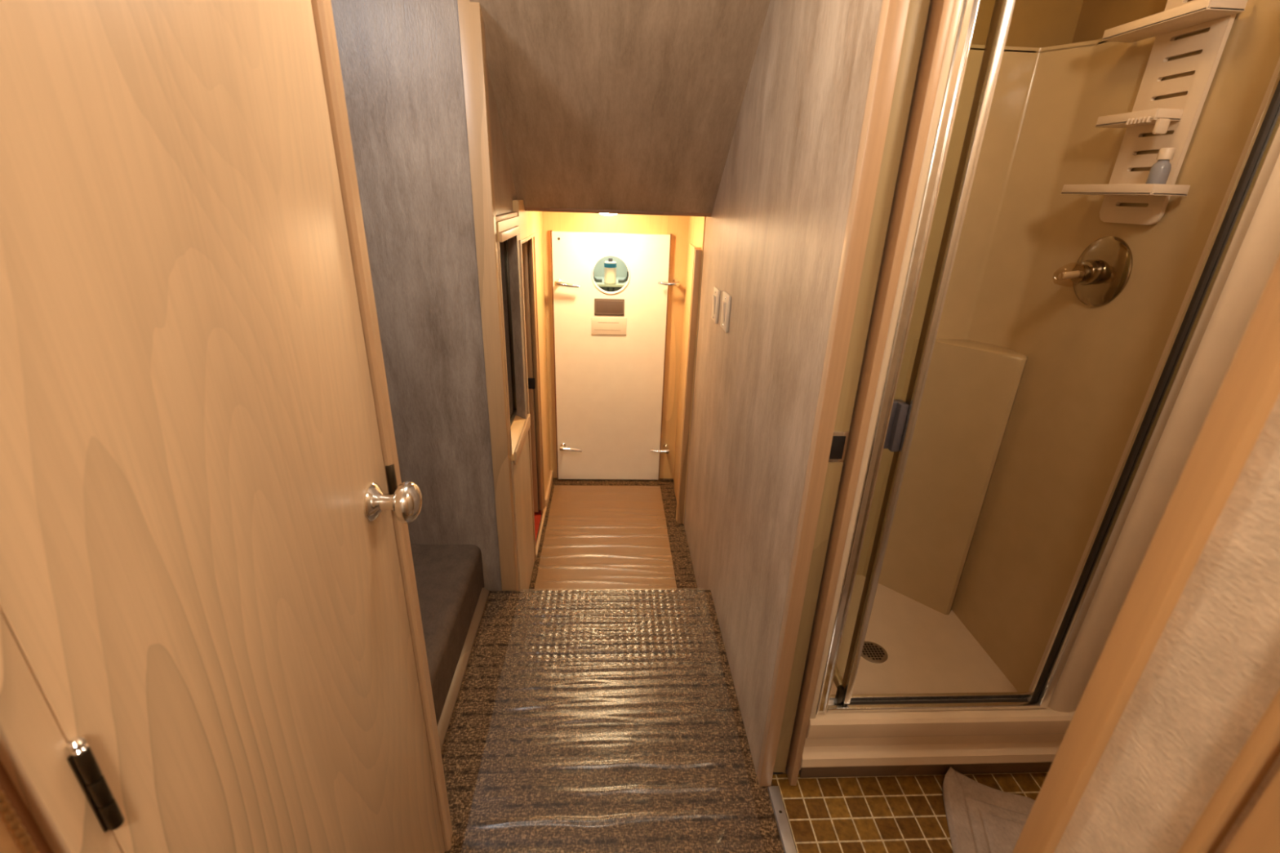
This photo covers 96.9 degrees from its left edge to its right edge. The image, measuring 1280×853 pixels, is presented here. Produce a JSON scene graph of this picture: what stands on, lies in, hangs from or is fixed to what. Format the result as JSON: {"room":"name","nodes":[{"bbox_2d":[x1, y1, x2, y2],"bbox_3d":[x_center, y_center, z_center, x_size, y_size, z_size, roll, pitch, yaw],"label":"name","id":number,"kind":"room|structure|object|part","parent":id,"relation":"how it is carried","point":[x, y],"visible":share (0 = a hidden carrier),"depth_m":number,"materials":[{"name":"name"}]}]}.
{"room":"ship interior","nodes":[
{"label":"ship interior","id":0,"kind":"room"},
{"bbox_2d":[496,216,519,240],"bbox_3d":[-0.488,-0.683,1.944,0.085,0.055,0.424,1,23,-3],"label":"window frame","id":1,"kind":"structure","parent":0,"point":[504,224],"depth_m":1.88,"materials":[{"name":"yellow wood"}]},
{"bbox_2d":[496,211,517,222],"bbox_3d":[-0.457,-0.717,1.937,0.016,0.016,0.434,1,23,-3],"label":"trim","id":2,"kind":"structure","parent":1,"relation":"on","point":[507,215],"depth_m":1.91,"materials":[{"name":"beige wood"}]},
{"bbox_2d":[507,233,527,418],"bbox_3d":[-0.509,-0.374,2.262,0.085,0.760,0.075,1,23,-3],"label":"window pane","id":3,"kind":"structure","parent":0,"point":[513,247],"depth_m":2.22,"materials":[{"name":"black glass"}]},
{"bbox_2d":[486,62,551,590],"bbox_3d":[-0.520,-0.482,2.481,0.085,2.250,1.268,1,23,-3],"label":"wall","id":4,"kind":"structure","parent":0,"point":[521,472],"depth_m":2.35,"materials":[{"name":"beige plastic"}]},
{"bbox_2d":[497,225,536,560],"bbox_3d":[-0.502,0.017,2.240,0.095,1.515,0.429,1,23,-3],"label":"window frame","id":5,"kind":"structure","parent":4,"relation":"in","point":[519,427],"depth_m":2.18,"materials":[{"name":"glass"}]},
{"bbox_3d":[-0.452,-0.240,1.906,0.006,0.750,0.007,1,23,-3],"label":"casing","id":6,"kind":"part","parent":5,"relation":"part of","materials":[{"name":"beige wood"}]},
{"bbox_3d":[-0.499,-0.322,2.054,0.005,0.685,0.330,1,23,-3],"label":"pane","id":7,"kind":"part","parent":5,"relation":"part of","materials":[{"name":"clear glass"}]},
{"bbox_3d":[-0.442,-0.656,1.928,0.012,0.029,0.364,1,23,-3],"label":"head casing","id":8,"kind":"part","parent":5,"relation":"part of","materials":[{"name":"beige wood"}]},
{"bbox_3d":[-0.495,-0.318,2.057,0.010,0.705,0.346,1,23,-3],"label":"frame","id":9,"kind":"part","parent":5,"relation":"part of","materials":[{"name":"brown wood"}]},
{"bbox_3d":[-0.504,0.030,2.202,0.087,0.060,0.346,1,23,-3],"label":"sill","id":10,"kind":"part","parent":5,"relation":"part of","materials":[{"name":"yellow wood"}]},
{"bbox_2d":[521,232,545,513],"bbox_3d":[-0.537,-0.155,2.727,0.095,1.456,0.604,1,23,-3],"label":"door","id":11,"kind":"structure","parent":4,"relation":"in","point":[528,244],"depth_m":2.80,"materials":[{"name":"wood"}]},
{"bbox_3d":[-0.508,-0.792,2.382,0.090,0.013,0.456,1,23,-3],"label":"head casing","id":12,"kind":"part","parent":11,"relation":"part of","materials":[{"name":"beige wood"}]},
{"bbox_2d":[535,470,553,556],"bbox_3d":[-0.521,0.449,3.102,0.017,0.055,0.816,1,23,-3],"label":"baseboard","id":13,"kind":"structure","parent":4,"relation":"attached to","point":[551,475],"depth_m":3.14,"materials":[{"name":"beige wood"}]},
{"bbox_2d":[524,207,711,217],"bbox_3d":[-0.099,-0.873,2.307,0.782,0.016,0.032,1,23,-3],"label":"trim","id":14,"kind":"structure","parent":4,"relation":"attached to","point":[526,209],"depth_m":2.29,"materials":[{"name":"brown wood"}]},
{"bbox_2d":[593,256,628,277],"bbox_3d":[-0.176,-0.984,3.389,0.800,0.700,0.020,1,23,-3],"label":"wall","id":15,"kind":"structure","parent":0,"point":[621,268],"depth_m":3.39,"materials":[{"name":"white paint"}]},
{"bbox_2d":[594,276,626,292],"bbox_3d":[-0.174,-0.767,3.305,0.320,0.164,0.300,1,23,-3],"label":"rack","id":16,"kind":"object","parent":15,"relation":"attached to","point":[618,286],"visible":0.09,"depth_m":3.15,"materials":[{"name":"white metal"}]},
{"bbox_2d":[593,275,602,282],"bbox_3d":[-0.244,-0.837,3.164,0.066,0.064,0.018,1,23,-3],"label":"pipe elbow","id":17,"kind":"object","parent":16,"relation":"on","point":[596,280],"visible":0.6,"depth_m":3.17,"materials":[{"name":"grey metal"}]},
{"bbox_2d":[604,257,616,284],"bbox_3d":[-0.164,-0.863,3.147,0.068,0.135,0.068,1,23,-3],"label":"bottle","id":18,"kind":"object","parent":16,"relation":"on","point":[610,266],"visible":1,"depth_m":3.12,"materials":[{"name":"grey plastic"}]},
{"bbox_2d":[594,276,626,287],"bbox_3d":[-0.172,-0.836,3.276,0.320,0.014,0.300,1,23,-3],"label":"shelf","id":19,"kind":"object","parent":16,"relation":"attached to","point":[602,284],"depth_m":3.15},
{"bbox_2d":[617,271,628,282],"bbox_3d":[-0.088,-0.835,3.173,0.066,0.064,0.018,1,23,-3],"label":"pipe elbow","id":20,"kind":"object","parent":16,"relation":"on","point":[624,280],"visible":0.79,"depth_m":3.17,"materials":[{"name":"grey metal"}]},
{"bbox_2d":[528,478,697,590],"bbox_3d":[-0.748,0.500,3.096,2.060,0.050,1.810,1,23,-3],"label":"floor","id":21,"kind":"structure","parent":0,"point":[602,521],"depth_m":2.90,"materials":[{"name":"brown carpet"}]},
{"bbox_2d":[542,211,688,478],"bbox_3d":[-0.158,-0.424,3.217,0.890,1.600,0.030,1,23,-3],"label":"wall","id":22,"kind":"structure","parent":0,"point":[677,226],"depth_m":3.07,"materials":[{"name":"beige paint"}]},
{"bbox_2d":[550,230,679,480],"bbox_3d":[-0.144,-0.328,3.190,0.678,1.444,0.094,1,23,-3],"label":"door","id":23,"kind":"structure","parent":22,"relation":"in","point":[610,348],"depth_m":3.18,"materials":[{"name":"white wood"}]},
{"bbox_2d":[469,0,770,213],"bbox_3d":[-0.070,-1.030,1.794,0.785,0.682,0.862,1,23,-3],"label":"ceiling","id":24,"kind":"structure","parent":0,"point":[635,105],"depth_m":1.76,"materials":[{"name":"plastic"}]},
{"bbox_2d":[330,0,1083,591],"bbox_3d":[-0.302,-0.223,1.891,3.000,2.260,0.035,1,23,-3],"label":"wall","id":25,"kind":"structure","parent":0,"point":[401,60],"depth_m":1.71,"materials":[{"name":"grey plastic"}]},
{"bbox_2d":[457,0,519,591],"bbox_3d":[-0.481,-0.234,1.876,0.058,2.240,0.048,1,23,-3],"label":"trim","id":26,"kind":"structure","parent":25,"relation":"attached to","point":[471,24],"depth_m":1.75,"materials":[{"name":"brown wood"}]},
{"bbox_2d":[440,589,1048,852],"bbox_3d":[0.272,1.278,0.884,2.230,0.120,3.020,1,23,-3],"label":"floor","id":27,"kind":"structure","parent":0,"point":[611,722],"depth_m":1.57,"materials":[{"name":"brown carpet"}]},
{"bbox_2d":[410,544,488,751],"bbox_3d":[-0.872,0.712,1.739,0.628,0.195,0.929,1,23,-3],"label":"bench","id":28,"kind":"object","parent":27,"relation":"on","point":[452,595],"depth_m":1.88,"materials":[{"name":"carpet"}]},
{"bbox_2d":[520,587,698,604],"bbox_3d":[-0.077,0.894,1.659,0.724,0.045,1.277,1,23,-3],"label":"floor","id":29,"kind":"structure","parent":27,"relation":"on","point":[686,588],"depth_m":2.22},
{"bbox_2d":[767,786,797,852],"bbox_3d":[0.369,1.080,1.204,0.032,0.006,0.653,1,23,-3],"label":"threshold strip","id":30,"kind":"object","parent":27,"relation":"on","point":[788,845],"visible":1,"depth_m":1.42,"materials":[{"name":"metal"}]},
{"bbox_2d":[942,766,1035,852],"bbox_3d":[0.951,1.091,1.163,0.499,0.053,0.723,8,23,15],"label":"bath mat","id":31,"kind":"object","parent":27,"relation":"on","point":[981,818],"visible":0.53,"depth_m":1.44,"materials":[{"name":"beige fabric"}]},
{"bbox_2d":[799,0,1279,777],"bbox_3d":[0.817,-0.108,1.518,0.774,1.985,0.810,1,23,-3],"label":"shower stall","id":32,"kind":"object","parent":27,"relation":"on","point":[1055,435],"visible":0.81,"depth_m":1.50,"materials":[{"name":"plastic"}]},
{"bbox_2d":[833,0,1015,704],"bbox_3d":[0.526,-0.130,1.284,0.049,1.693,0.362,1,23,-3],"label":"shower door","id":33,"kind":"structure","parent":32,"relation":"attached to","point":[904,415],"depth_m":1.08,"materials":[{"name":"silver metal"}]},
{"bbox_3d":[0.541,-0.141,1.286,0.016,1.673,0.292,1,23,-3],"label":"rail","id":34,"kind":"part","parent":33,"relation":"part of","materials":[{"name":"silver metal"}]},
{"bbox_3d":[0.522,-0.002,1.173,0.033,0.105,0.035,1,23,-3],"label":"handle","id":35,"kind":"part","parent":33,"relation":"part of","materials":[{"name":"grey plastic"}]},
{"bbox_2d":[1055,236,1133,306],"bbox_3d":[1.121,-0.395,1.444,0.113,0.172,0.172,1,23,-3],"label":"shower valve","id":36,"kind":"object","parent":32,"relation":"attached to","point":[1103,270],"visible":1,"depth_m":1.42,"materials":[{"name":"silver metal"}]},
{"bbox_3d":[1.137,-0.393,1.445,0.048,0.065,0.062,1,23,-3],"label":"stem","id":37,"kind":"part","parent":36,"relation":"part of","materials":[{"name":"silver metal"}]},
{"bbox_2d":[1061,0,1248,225],"bbox_3d":[1.141,-0.753,1.261,0.100,0.567,0.282,1,23,-3],"label":"shower caddy","id":38,"kind":"object","parent":32,"relation":"attached to","point":[1179,114],"visible":0.97,"depth_m":1.25,"materials":[{"name":"white plastic"}]},
{"bbox_2d":[1061,183,1190,195],"bbox_3d":[1.126,-0.555,1.332,0.084,0.022,0.262,1,23,-3],"label":"shelf","id":39,"kind":"object","parent":38,"relation":"attached to","point":[1110,189],"depth_m":1.27,"materials":[{"name":"white plastic"}]},
{"bbox_2d":[1095,108,1183,128],"bbox_3d":[1.141,-0.706,1.302,0.062,0.022,0.162,1,23,-3],"label":"shelf","id":40,"kind":"object","parent":38,"relation":"attached to","point":[1142,117],"depth_m":1.26,"materials":[{"name":"white plastic"}]},
{"bbox_2d":[1145,147,1175,184],"bbox_3d":[1.132,-0.557,1.235,0.034,0.089,0.034,1,23,-3],"label":"toiletry bottle","id":41,"kind":"object","parent":38,"relation":"on","point":[1159,172],"visible":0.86,"depth_m":1.22,"materials":[{"name":"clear plastic"}]},
{"bbox_2d":[1102,0,1248,42],"bbox_3d":[1.138,-0.873,1.224,0.078,0.022,0.258,1,23,-3],"label":"shelf","id":42,"kind":"object","parent":38,"relation":"attached to","point":[1198,15],"depth_m":1.19,"materials":[{"name":"white plastic"}]},
{"bbox_3d":[1.068,-0.065,1.157,0.024,1.702,0.038,1,23,-3],"label":"post","id":43,"kind":"part","parent":32,"relation":"part of","materials":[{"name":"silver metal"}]},
{"bbox_2d":[673,0,882,775],"bbox_3d":[0.308,-0.313,2.143,0.035,2.250,2.098,1,23,-3],"label":"wall","id":44,"kind":"structure","parent":0,"point":[775,231],"depth_m":1.47,"materials":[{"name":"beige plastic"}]},
{"bbox_2d":[674,243,702,524],"bbox_3d":[0.228,-0.205,2.952,0.032,1.420,0.382,1,23,-3],"label":"door","id":45,"kind":"structure","parent":44,"relation":"in","point":[695,255],"depth_m":2.84,"materials":[{"name":"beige wood"}]},
{"bbox_2d":[711,286,719,324],"bbox_3d":[0.287,-0.467,2.179,0.017,0.125,0.100,1,23,-3],"label":"light switch","id":46,"kind":"object","parent":44,"relation":"attached to","point":[716,297],"visible":1,"depth_m":2.16,"materials":[{"name":"beige plastic"}]},
{"bbox_2d":[720,291,731,333],"bbox_3d":[0.296,-0.404,1.995,0.017,0.125,0.110,1,23,-3],"label":"light switch","id":47,"kind":"object","parent":44,"relation":"attached to","point":[726,303],"visible":1,"depth_m":1.97,"materials":[{"name":"beige plastic"}]},
{"bbox_2d":[756,0,910,786],"bbox_3d":[0.364,0.005,1.125,0.033,2.050,0.028,1,23,-3],"label":"trim","id":48,"kind":"structure","parent":44,"relation":"attached to","point":[894,13],"depth_m":1.04,"materials":[{"name":"brown wood"}]},
{"bbox_2d":[773,770,786,773],"bbox_3d":[0.405,-0.215,1.916,0.032,2.250,1.540,1,23,-3],"label":"wall","id":49,"kind":"structure","parent":0,"point":[785,771],"depth_m":1.59,"materials":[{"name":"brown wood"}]},
{"bbox_2d":[773,0,930,772],"bbox_3d":[0.389,-0.128,1.445,0.051,2.050,0.665,1,23,-3],"label":"door","id":50,"kind":"structure","parent":49,"relation":"in","point":[917,12],"depth_m":1.07,"materials":[{"name":"brown wood"}]},
{"bbox_3d":[0.403,0.042,1.159,0.038,0.068,0.004,1,23,-3],"label":"edge pull","id":51,"kind":"part","parent":50,"relation":"part of","materials":[{"name":"black metal"}]},
{"bbox_2d":[785,0,955,785],"bbox_3d":[0.439,0.000,1.142,0.018,2.050,0.056,1,23,-3],"label":"trim","id":52,"kind":"structure","parent":49,"relation":"attached to","point":[940,11],"depth_m":1.05,"materials":[{"name":"brown wood"}]},
{"bbox_2d":[1071,0,1192,43],"bbox_3d":[1.229,-0.623,1.402,0.025,1.050,0.750,1,23,-3],"label":"wall","id":53,"kind":"structure","parent":0,"point":[1095,16],"depth_m":1.48,"materials":[{"name":"beige paint"}]},
{"bbox_2d":[1053,393,1279,852],"bbox_3d":[0.439,0.298,0.428,0.120,2.050,0.118,1,23,-3],"label":"wall","id":54,"kind":"structure","parent":0,"point":[1212,673],"depth_m":0.39,"materials":[{"name":"beige paint"}]},
{"bbox_2d":[1012,254,1279,852],"bbox_3d":[0.433,0.274,0.483,0.135,2.050,0.027,1,23,-3],"label":"trim","id":55,"kind":"structure","parent":54,"relation":"attached to","point":[1249,391],"depth_m":0.40,"materials":[{"name":"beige wood"}]},
{"bbox_2d":[1177,688,1279,852],"bbox_3d":[0.436,0.311,0.396,0.138,2.050,0.009,1,23,-3],"label":"trim","id":56,"kind":"structure","parent":54,"relation":"attached to","point":[1261,749],"depth_m":0.35,"materials":[{"name":"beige wood"}]},
{"bbox_2d":[1223,768,1279,852],"bbox_3d":[0.441,0.347,0.309,0.138,2.050,0.162,1,23,-3],"label":"door frame","id":57,"kind":"structure","parent":54,"relation":"attached to","point":[1260,833],"depth_m":0.34,"materials":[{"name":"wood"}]},
{"bbox_3d":[-0.457,0.164,0.675,0.066,2.050,0.650,1,23,-3],"label":"wall","id":58,"kind":"structure","parent":0,"visible":0},
{"bbox_2d":[0,787,39,852],"bbox_3d":[-0.410,0.300,0.352,0.047,2.050,0.046,1,23,-3],"label":"door frame","id":59,"kind":"structure","parent":58,"relation":"attached to","point":[14,838],"depth_m":0.35,"materials":[{"name":"orange wood"}]},
{"bbox_2d":[0,0,453,852],"bbox_3d":[-0.392,0.164,0.680,0.116,2.050,0.663,1,23,-3],"label":"door","id":60,"kind":"structure","parent":58,"relation":"in","point":[212,638],"depth_m":0.51,"materials":[{"name":"brown wood"}]},
{"bbox_3d":[-0.440,0.045,0.963,0.049,2.050,0.045,1,23,-3],"label":"casing","id":61,"kind":"part","parent":60,"relation":"part of","materials":[{"name":"brown wood"}]},
{"bbox_3d":[-0.420,0.091,0.962,0.012,0.057,0.010,1,23,-3],"label":"strike plate","id":62,"kind":"part","parent":60,"relation":"part of","materials":[{"name":"brown metal"}]},
{"bbox_3d":[-0.384,0.119,0.893,0.076,0.067,0.067,1,23,-3],"label":"knob","id":63,"kind":"part","parent":60,"relation":"part of","materials":[{"name":"silver metal"}]},
{"bbox_3d":[-0.112,-1.040,2.598,0.880,0.045,0.680,1,23,-3],"label":"ceiling","id":64,"kind":"structure","parent":0,"visible":0},
{"bbox_2d":[599,213,617,215],"bbox_3d":[-0.144,-0.990,2.595,0.148,0.047,0.148,1,23,-3],"label":"ceiling lamp","id":65,"kind":"object","parent":64,"relation":"attached to","point":[599,213],"visible":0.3,"depth_m":2.58,"materials":[{"name":"white plastic"}]}
]}

